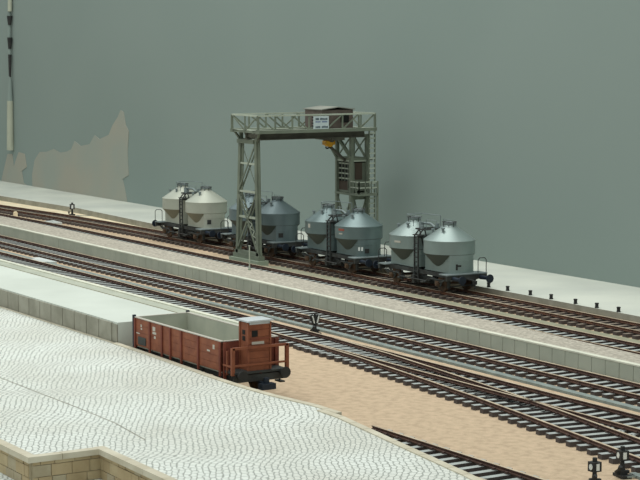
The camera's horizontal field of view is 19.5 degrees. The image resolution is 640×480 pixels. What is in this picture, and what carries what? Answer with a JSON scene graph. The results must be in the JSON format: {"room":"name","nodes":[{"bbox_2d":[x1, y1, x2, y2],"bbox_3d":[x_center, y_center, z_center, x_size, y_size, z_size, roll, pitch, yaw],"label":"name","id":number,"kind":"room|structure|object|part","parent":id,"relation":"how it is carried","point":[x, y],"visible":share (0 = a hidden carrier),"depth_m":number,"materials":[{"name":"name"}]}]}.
{"room":"railway freight yard","nodes":[
{"label":"railway freight yard","id":0,"kind":"room"},
{"bbox_2d":[0,472,102,479],"bbox_3d":[-0.420,0.039,1.033,0.168,0.003,1.839,-4,7,-31],"label":"yard","id":1,"kind":"structure","parent":0,"point":[2,476],"depth_m":0.63,"materials":[{"name":"grey stone"}]},
{"bbox_2d":[28,447,107,479],"bbox_3d":[-0.084,0.076,0.622,0.029,0.010,0.003,-4,7,-31],"label":"wall","id":2,"kind":"structure","parent":1,"relation":"on","point":[78,464],"depth_m":0.62,"materials":[{"name":"beige stone"}]},
{"bbox_2d":[0,439,176,479],"bbox_3d":[-0.077,0.077,0.605,0.034,0.010,0.635,-4,7,-30],"label":"wall","id":3,"kind":"structure","parent":1,"relation":"on","point":[114,465],"depth_m":0.62,"materials":[{"name":"beige stone"}]},
{"bbox_2d":[0,308,468,479],"bbox_3d":[-0.317,0.027,1.095,0.125,0.013,1.839,-4,7,-31],"label":"cobblestone pavement","id":4,"kind":"structure","parent":0,"point":[194,426],"depth_m":0.67,"materials":[{"name":"grey stone"}]},
{"bbox_2d":[0,306,113,342],"bbox_3d":[-0.255,0.025,1.110,0.001,0.012,0.615,-4,7,-31],"label":"kerb stones","id":5,"kind":"object","parent":4,"relation":"on","point":[0,306],"visible":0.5,"depth_m":0.90},
{"bbox_2d":[0,377,145,439],"bbox_3d":[-0.150,0.053,0.791,0.004,0.001,0.351,-4,7,-31],"label":"kerb","id":6,"kind":"object","parent":4,"relation":"on","point":[0,377],"visible":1,"depth_m":0.70,"materials":[{"name":"stone"}]},
{"bbox_2d":[112,342,341,414],"bbox_3d":[-0.045,0.061,0.767,0.007,0.012,0.189,-4,7,-31],"label":"kerb stones","id":7,"kind":"object","parent":4,"relation":"on","point":[115,343],"visible":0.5,"depth_m":0.75},
{"bbox_2d":[317,409,481,479],"bbox_3d":[0.078,0.089,0.502,0.008,0.012,0.416,-2,6,-21],"label":"kerb stones","id":8,"kind":"object","parent":4,"relation":"on","point":[469,476],"visible":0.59,"depth_m":0.63},
{"bbox_2d":[0,0,639,287],"bbox_3d":[0.013,-0.132,1.383,0.011,0.282,2.126,-4,7,-31],"label":"wall","id":9,"kind":"structure","parent":0,"point":[516,123],"depth_m":1.33,"materials":[{"name":"grey paint"}]},
{"bbox_2d":[7,0,13,149],"bbox_3d":[-0.316,-0.206,1.901,0.007,0.230,0.013,-4,7,-31],"label":"hanging cord","id":10,"kind":"object","parent":9,"relation":"hanging from","point":[10,131],"visible":1,"depth_m":1.91,"materials":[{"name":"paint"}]},
{"bbox_3d":[-0.316,-0.231,1.898,0.006,0.180,0.010,-4,7,-31],"label":"cord","id":11,"kind":"part","parent":10,"relation":"part of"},
{"bbox_3d":[-0.318,-0.117,1.913,0.007,0.051,0.008,-4,7,-31],"label":"cord","id":12,"kind":"part","parent":10,"relation":"part of","materials":[{"name":"white plastic"}]},
{"bbox_2d":[0,214,639,479],"bbox_3d":[-0.264,0.023,1.229,0.640,0.006,2.011,-4,7,-31],"label":"sandy ground","id":13,"kind":"structure","parent":0,"point":[368,399],"depth_m":0.76,"materials":[{"name":"beige sand"}]},
{"bbox_2d":[31,257,56,263],"bbox_3d":[-0.191,0.014,1.272,0.011,0.002,0.031,-4,7,-31],"label":"machine","id":14,"kind":"object","parent":13,"relation":"on","point":[33,258],"visible":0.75,"depth_m":1.27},
{"bbox_2d":[44,220,61,224],"bbox_3d":[-0.218,-0.014,1.526,0.008,0.004,0.017,-4,7,-31],"label":"machine","id":15,"kind":"object","parent":13,"relation":"on","point":[50,221],"visible":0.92,"depth_m":1.52,"materials":[{"name":"white metal"}]},
{"bbox_2d":[0,289,117,342],"bbox_3d":[-0.403,-0.004,1.353,0.001,0.022,1.191,-4,7,-31],"label":"wall","id":16,"kind":"structure","parent":13,"relation":"on","point":[107,330],"depth_m":0.90,"materials":[{"name":"concrete"}]},
{"bbox_2d":[0,201,139,226],"bbox_3d":[-0.231,-0.024,1.642,0.024,0.001,0.420,-4,7,-35],"label":"wooden board","id":17,"kind":"object","parent":13,"relation":"on","point":[1,202],"visible":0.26,"depth_m":1.67,"materials":[{"name":"brown wood"}]},
{"bbox_2d":[68,203,89,215],"bbox_3d":[-0.207,-0.026,1.603,0.019,0.012,0.009,1,6,7],"label":"lantern","id":18,"kind":"object","parent":17,"relation":"on","point":[71,206],"visible":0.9,"depth_m":1.60,"materials":[{"name":"black paint"}]},
{"bbox_2d":[0,266,174,347],"bbox_3d":[-0.402,-0.008,1.387,0.037,0.023,1.248,-4,7,-31],"label":"platform","id":19,"kind":"object","parent":13,"relation":"on","point":[119,311],"visible":0.22,"depth_m":0.92,"materials":[{"name":"grey concrete"}]},
{"bbox_2d":[0,259,238,324],"bbox_3d":[-0.348,-0.006,1.446,0.011,0.007,1.207,-4,7,-31],"label":"platform","id":20,"kind":"object","parent":13,"relation":"on","point":[69,280],"depth_m":1.08,"materials":[{"name":"concrete"}]},
{"bbox_2d":[132,310,290,390],"bbox_3d":[-0.048,0.045,0.804,0.028,0.033,0.104,-4,7,-31],"label":"wagon","id":21,"kind":"object","parent":13,"relation":"on","point":[247,351],"visible":0.87,"depth_m":0.78,"materials":[{"name":"red wood"}]},
{"bbox_3d":[-0.083,0.041,0.835,0.001,0.014,0.001,-4,7,-31],"label":"corner post","id":22,"kind":"part","parent":21,"relation":"part of","materials":[{"name":"grey metal"}]},
{"bbox_3d":[-0.083,0.042,0.834,0.001,0.014,0.001,-4,7,-31],"label":"post","id":23,"kind":"part","parent":21,"relation":"part of","materials":[{"name":"brown metal"}]},
{"bbox_3d":[-0.075,0.043,0.822,0.001,0.014,0.001,-4,7,-31],"label":"post","id":24,"kind":"part","parent":21,"relation":"part of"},
{"bbox_3d":[-0.069,0.044,0.811,0.001,0.014,0.001,-4,7,-31],"label":"post","id":25,"kind":"part","parent":21,"relation":"part of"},
{"bbox_3d":[-0.071,0.034,0.841,0.025,0.001,0.001,-4,7,-31],"label":"rail","id":26,"kind":"part","parent":21,"relation":"part of","materials":[{"name":"beige metal"}]},
{"bbox_3d":[-0.065,0.045,0.805,0.001,0.014,0.001,-4,7,-31],"label":"post","id":27,"kind":"part","parent":21,"relation":"part of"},
{"bbox_3d":[-0.061,0.038,0.800,0.001,0.001,0.081,-4,7,-31],"label":"rail","id":28,"kind":"part","parent":21,"relation":"part of","materials":[{"name":"beige"}]},
{"bbox_3d":[-0.059,0.046,0.796,0.001,0.014,0.001,-4,7,-31],"label":"post","id":29,"kind":"part","parent":21,"relation":"part of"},
{"bbox_3d":[-0.051,0.047,0.783,0.001,0.014,0.001,-4,7,-31],"label":"post","id":30,"kind":"part","parent":21,"relation":"part of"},
{"bbox_3d":[-0.048,0.052,0.804,0.025,0.003,0.090,-4,7,-31],"label":"frame","id":31,"kind":"part","parent":21,"relation":"part of","materials":[{"name":"black metal"}]},
{"bbox_3d":[-0.041,0.049,0.767,0.001,0.014,0.001,-4,7,-31],"label":"post","id":32,"kind":"part","parent":21,"relation":"part of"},
{"bbox_3d":[-0.039,0.036,0.813,0.001,0.001,0.081,-4,7,-31],"label":"rail","id":33,"kind":"part","parent":21,"relation":"part of","materials":[{"name":"beige metal"}]},
{"bbox_3d":[-0.035,0.050,0.759,0.001,0.011,0.001,-4,7,-31],"label":"railing post","id":34,"kind":"part","parent":21,"relation":"part of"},
{"bbox_3d":[-0.026,0.049,0.769,0.026,0.012,0.008,-4,7,-31],"label":"railing","id":35,"kind":"part","parent":21,"relation":"part of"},
{"bbox_3d":[-0.014,0.048,0.772,0.001,0.011,0.001,-4,7,-31],"label":"railing post","id":36,"kind":"part","parent":21,"relation":"part of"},
{"bbox_2d":[229,106,378,265],"bbox_3d":[-0.011,-0.038,1.272,0.098,0.106,0.049,-4,7,-31],"label":"gantry crane","id":37,"kind":"object","parent":13,"relation":"on","point":[331,125],"visible":0.93,"depth_m":1.26,"materials":[{"name":"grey metal"}]},
{"bbox_3d":[-0.054,-0.030,1.265,0.003,0.078,0.012,-4,7,-31],"label":"leg","id":38,"kind":"part","parent":37,"relation":"part of","materials":[{"name":"grey metal"}]},
{"bbox_3d":[-0.041,-0.028,1.244,0.003,0.078,0.009,-4,7,-31],"label":"leg","id":39,"kind":"part","parent":37,"relation":"part of","materials":[{"name":"grey metal"}]},
{"bbox_3d":[0.012,-0.035,1.299,0.002,0.078,0.002,-4,7,-31],"label":"leg","id":40,"kind":"part","parent":37,"relation":"part of","materials":[{"name":"grey metal"}]},
{"bbox_3d":[0.017,-0.038,1.292,0.001,0.006,0.012,-4,7,-31],"label":"dark panel","id":41,"kind":"part","parent":37,"relation":"part of","materials":[{"name":"brown"}]},
{"bbox_3d":[0.022,-0.033,1.283,0.002,0.078,0.002,-4,7,-31],"label":"leg","id":42,"kind":"part","parent":37,"relation":"part of","materials":[{"name":"grey metal"}]},
{"bbox_3d":[0.026,-0.047,1.285,0.006,0.012,0.001,-4,7,-31],"label":"door","id":43,"kind":"part","parent":37,"relation":"part of","materials":[{"name":"brown wood"}]},
{"bbox_3d":[0.030,-0.016,1.283,0.016,0.049,0.012,-4,7,-31],"label":"balcony rail","id":44,"kind":"part","parent":37,"relation":"part of","materials":[{"name":"grey metal"}]},
{"bbox_3d":[0.032,-0.034,1.290,0.002,0.078,0.002,-4,7,-31],"label":"leg","id":45,"kind":"part","parent":37,"relation":"part of","materials":[{"name":"grey metal"}]},
{"bbox_2d":[309,314,321,333],"bbox_3d":[-0.003,0.043,0.959,0.007,0.011,0.008,-4,7,-31],"label":"lantern","id":46,"kind":"object","parent":13,"relation":"on","point":[314,319],"visible":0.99,"depth_m":0.96,"materials":[{"name":"black paint"}]},
{"bbox_2d":[0,235,639,406],"bbox_3d":[-0.126,0.020,1.212,0.029,0.004,1.724,-4,7,-31],"label":"railway track","id":47,"kind":"object","parent":13,"relation":"on","point":[620,390],"visible":1,"depth_m":0.97,"materials":[{"name":"brown metal"}]},
{"bbox_2d":[0,181,639,322],"bbox_3d":[0.005,0.007,1.326,0.079,0.005,1.782,-4,7,-31],"label":"platform","id":48,"kind":"object","parent":13,"relation":"on","point":[564,288],"visible":0.43,"depth_m":1.15,"materials":[{"name":"concrete"}]},
{"bbox_2d":[0,226,639,382],"bbox_3d":[-0.096,0.019,1.196,0.003,0.009,1.668,-4,7,-31],"label":"wall","id":49,"kind":"structure","parent":13,"relation":"on","point":[543,353],"depth_m":1.00,"materials":[{"name":"grey concrete"}]},
{"bbox_2d":[0,224,639,366],"bbox_3d":[-0.096,0.014,1.196,0.003,0.001,1.667,-4,7,-31],"label":"coping","id":50,"kind":"object","parent":49,"relation":"on","point":[53,236],"visible":1,"depth_m":1.00},
{"bbox_2d":[0,251,639,437],"bbox_3d":[-0.163,0.022,1.190,0.034,0.004,1.724,-4,7,-31],"label":"railway track","id":51,"kind":"object","parent":13,"relation":"on","point":[628,422],"visible":0.66,"depth_m":0.85,"materials":[{"name":"metal"}]},
{"bbox_2d":[0,204,639,339],"bbox_3d":[-0.034,0.014,1.269,0.061,0.004,1.725,-4,7,-33],"label":"railway track","id":52,"kind":"object","parent":13,"relation":"on","point":[608,325],"visible":0.86,"depth_m":1.16,"materials":[{"name":"brown metal"}]},
{"bbox_2d":[152,181,231,242],"bbox_3d":[-0.093,-0.021,1.384,0.031,0.043,0.093,-4,7,-31],"label":"wagon","id":53,"kind":"object","parent":52,"relation":"on","point":[199,214],"visible":0.94,"depth_m":1.36,"materials":[{"name":"beige metal"}]},
{"bbox_3d":[-0.103,-0.027,1.399,0.031,0.027,0.031,-4,7,-31],"label":"tank","id":54,"kind":"part","parent":53,"relation":"part of","materials":[{"name":"grey metal"}]},
{"bbox_3d":[-0.095,-0.039,1.385,0.015,0.008,0.032,-4,7,-31],"label":"handrail","id":55,"kind":"part","parent":53,"relation":"part of","materials":[{"name":"black metal"}]},
{"bbox_3d":[-0.093,-0.010,1.385,0.028,0.003,0.074,-4,7,-31],"label":"frame","id":56,"kind":"part","parent":53,"relation":"part of","materials":[{"name":"black metal"}]},
{"bbox_3d":[-0.083,-0.024,1.368,0.031,0.027,0.031,-4,7,-31],"label":"tank","id":57,"kind":"part","parent":53,"relation":"part of","materials":[{"name":"grey metal"}]},
{"bbox_2d":[217,190,307,256],"bbox_3d":[-0.039,-0.012,1.295,0.031,0.043,0.093,-4,7,-31],"label":"wagon","id":58,"kind":"object","parent":52,"relation":"on","point":[280,221],"visible":0.63,"depth_m":1.27,"materials":[{"name":"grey metal"}]},
{"bbox_3d":[-0.049,-0.018,1.311,0.031,0.027,0.031,-4,7,-31],"label":"tank","id":59,"kind":"part","parent":58,"relation":"part of","materials":[{"name":"grey metal"}]},
{"bbox_3d":[-0.039,0.000,1.297,0.028,0.003,0.074,-4,7,-31],"label":"frame","id":60,"kind":"part","parent":58,"relation":"part of","materials":[{"name":"black metal"}]},
{"bbox_3d":[-0.029,-0.015,1.279,0.031,0.027,0.031,-4,7,-31],"label":"tank","id":61,"kind":"part","parent":58,"relation":"part of","materials":[{"name":"grey metal"}]},
{"bbox_2d":[291,201,390,273],"bbox_3d":[0.015,-0.003,1.206,0.031,0.043,0.093,-4,7,-31],"label":"wagon","id":62,"kind":"object","parent":52,"relation":"on","point":[355,237],"visible":0.92,"depth_m":1.19,"materials":[{"name":"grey metal"}]},
{"bbox_3d":[0.006,-0.009,1.222,0.031,0.027,0.031,-4,7,-31],"label":"tank","id":63,"kind":"part","parent":62,"relation":"part of","materials":[{"name":"grey metal"}]},
{"bbox_3d":[0.014,-0.020,1.207,0.015,0.008,0.032,-4,7,-31],"label":"handrail","id":64,"kind":"part","parent":62,"relation":"part of","materials":[{"name":"grey metal"}]},
{"bbox_3d":[0.015,0.009,1.207,0.028,0.003,0.074,-4,7,-31],"label":"frame","id":65,"kind":"part","parent":62,"relation":"part of","materials":[{"name":"black metal"}]},
{"bbox_3d":[0.025,-0.005,1.190,0.031,0.027,0.031,-4,7,-31],"label":"tank","id":66,"kind":"part","parent":62,"relation":"part of","materials":[{"name":"grey metal"}]},
{"bbox_2d":[373,213,493,291],"bbox_3d":[0.067,0.007,1.120,0.032,0.043,0.093,-4,7,-31],"label":"wagon","id":67,"kind":"object","parent":52,"relation":"on","point":[446,253],"visible":1,"depth_m":1.10,"materials":[{"name":"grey metal"}]},
{"bbox_3d":[0.038,0.009,1.146,0.006,0.009,0.001,-4,7,-30],"label":"handrail","id":68,"kind":"part","parent":67,"relation":"part of","materials":[{"name":"black metal"}]},
{"bbox_3d":[0.057,0.001,1.135,0.031,0.027,0.031,-4,7,-31],"label":"tank","id":69,"kind":"part","parent":67,"relation":"part of","materials":[{"name":"grey metal"}]},
{"bbox_3d":[0.065,-0.011,1.121,0.015,0.008,0.032,-4,7,-31],"label":"handrail","id":70,"kind":"part","parent":67,"relation":"part of","materials":[{"name":"grey metal"}]},
{"bbox_3d":[0.067,0.018,1.121,0.028,0.003,0.074,-4,7,-31],"label":"frame","id":71,"kind":"part","parent":67,"relation":"part of","materials":[{"name":"black metal"}]},
{"bbox_3d":[0.076,0.004,1.104,0.031,0.027,0.031,-4,7,-31],"label":"tank","id":72,"kind":"part","parent":67,"relation":"part of","materials":[{"name":"grey metal"}]},
{"bbox_3d":[0.076,-0.009,1.102,0.009,0.003,0.009,2,6,14],"label":"hatch rail","id":73,"kind":"part","parent":67,"relation":"part of","materials":[{"name":"grey metal"}]},
{"bbox_2d":[0,216,639,363],"bbox_3d":[-0.113,0.013,1.254,0.029,0.009,1.782,-4,7,-31],"label":"platform","id":74,"kind":"object","parent":13,"relation":"on","point":[255,274],"visible":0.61,"depth_m":1.06,"materials":[{"name":"grey concrete"}]},
{"bbox_2d":[248,245,250,269],"bbox_3d":[-0.044,0.011,1.156,0.002,0.015,0.002,-1,6,-9],"label":"marker post","id":75,"kind":"object","parent":74,"relation":"on","point":[249,268],"visible":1,"depth_m":1.16,"materials":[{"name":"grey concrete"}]},
{"bbox_2d":[0,213,639,354],"bbox_3d":[0.035,0.034,1.082,0.034,0.004,1.334,-4,7,-31],"label":"railway track","id":76,"kind":"object","parent":13,"relation":"on","point":[632,347],"visible":0.52,"depth_m":1.06,"materials":[{"name":"brown metal"}]},
{"bbox_3d":[0.029,0.033,1.079,0.006,0.002,1.333,-4,7,-31],"label":"rail","id":77,"kind":"part","parent":76,"relation":"part of","materials":[{"name":"metal"}]},
{"bbox_2d":[0,250,639,411],"bbox_3d":[-0.084,0.033,1.104,0.007,0.001,1.494,-4,7,-32],"label":"duct","id":78,"kind":"object","parent":13,"relation":"on","point":[408,351],"visible":0.81,"depth_m":0.90,"materials":[{"name":"metal"}]},
{"bbox_2d":[265,266,639,342],"bbox_3d":[0.181,0.055,0.890,0.014,0.001,0.851,-4,7,-31],"label":"strip","id":79,"kind":"object","parent":13,"relation":"on","point":[275,267],"visible":0.44,"depth_m":1.06,"materials":[{"name":"grey concrete"}]},
{"bbox_2d":[371,425,547,479],"bbox_3d":[0.107,0.089,0.558,0.030,0.004,0.359,-4,7,-31],"label":"railway track","id":80,"kind":"object","parent":13,"relation":"on","point":[483,469],"visible":0.52,"depth_m":0.66,"materials":[{"name":"black metal"}]},
{"bbox_2d":[296,338,639,472],"bbox_3d":[0.113,0.077,0.670,0.038,0.004,0.553,-3,7,-23],"label":"railway track","id":81,"kind":"object","parent":13,"relation":"on","point":[590,436],"visible":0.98,"depth_m":0.75,"materials":[{"name":"black metal"}]},
{"bbox_3d":[0.121,0.076,0.673,0.011,0.002,0.553,-3,7,-23],"label":"rail","id":82,"kind":"part","parent":81,"relation":"part of","materials":[{"name":"brown metal"}]},
{"bbox_2d":[588,457,601,479],"bbox_3d":[0.093,0.079,0.631,0.006,0.010,0.008,-4,7,-31],"label":"lantern","id":83,"kind":"object","parent":13,"relation":"on","point":[594,466],"visible":1,"depth_m":0.63,"materials":[{"name":"black paint"}]},
{"bbox_3d":[0.093,0.080,0.630,0.006,0.004,0.005,-4,7,-31],"label":"lever","id":84,"kind":"part","parent":83,"relation":"part of","materials":[{"name":"black paint"}]},
{"bbox_2d":[613,446,639,479],"bbox_3d":[0.111,0.077,0.644,0.019,0.011,0.009,0,6,-1],"label":"lantern","id":85,"kind":"object","parent":13,"relation":"on","point":[622,454],"visible":1,"depth_m":0.64,"materials":[{"name":"black paint"}]},
{"bbox_3d":[0.105,0.079,0.642,0.006,0.004,0.005,-2,6,-19],"label":"lever","id":86,"kind":"part","parent":85,"relation":"part of","materials":[{"name":"black paint"}]},
{"bbox_3d":[0.104,0.078,0.645,0.002,0.004,0.002,-2,6,-19],"label":"post","id":87,"kind":"part","parent":85,"relation":"part of","materials":[{"name":"black metal"}]},
{"bbox_3d":[0.104,0.081,0.645,0.004,0.003,0.007,-2,6,-19],"label":"plate","id":88,"kind":"part","parent":85,"relation":"part of","materials":[{"name":"black metal"}]},
{"bbox_3d":[0.113,0.081,0.645,0.016,0.001,0.008,-2,6,-19],"label":"throw rod","id":89,"kind":"part","parent":85,"relation":"part of","materials":[{"name":"grey metal"}]}
]}

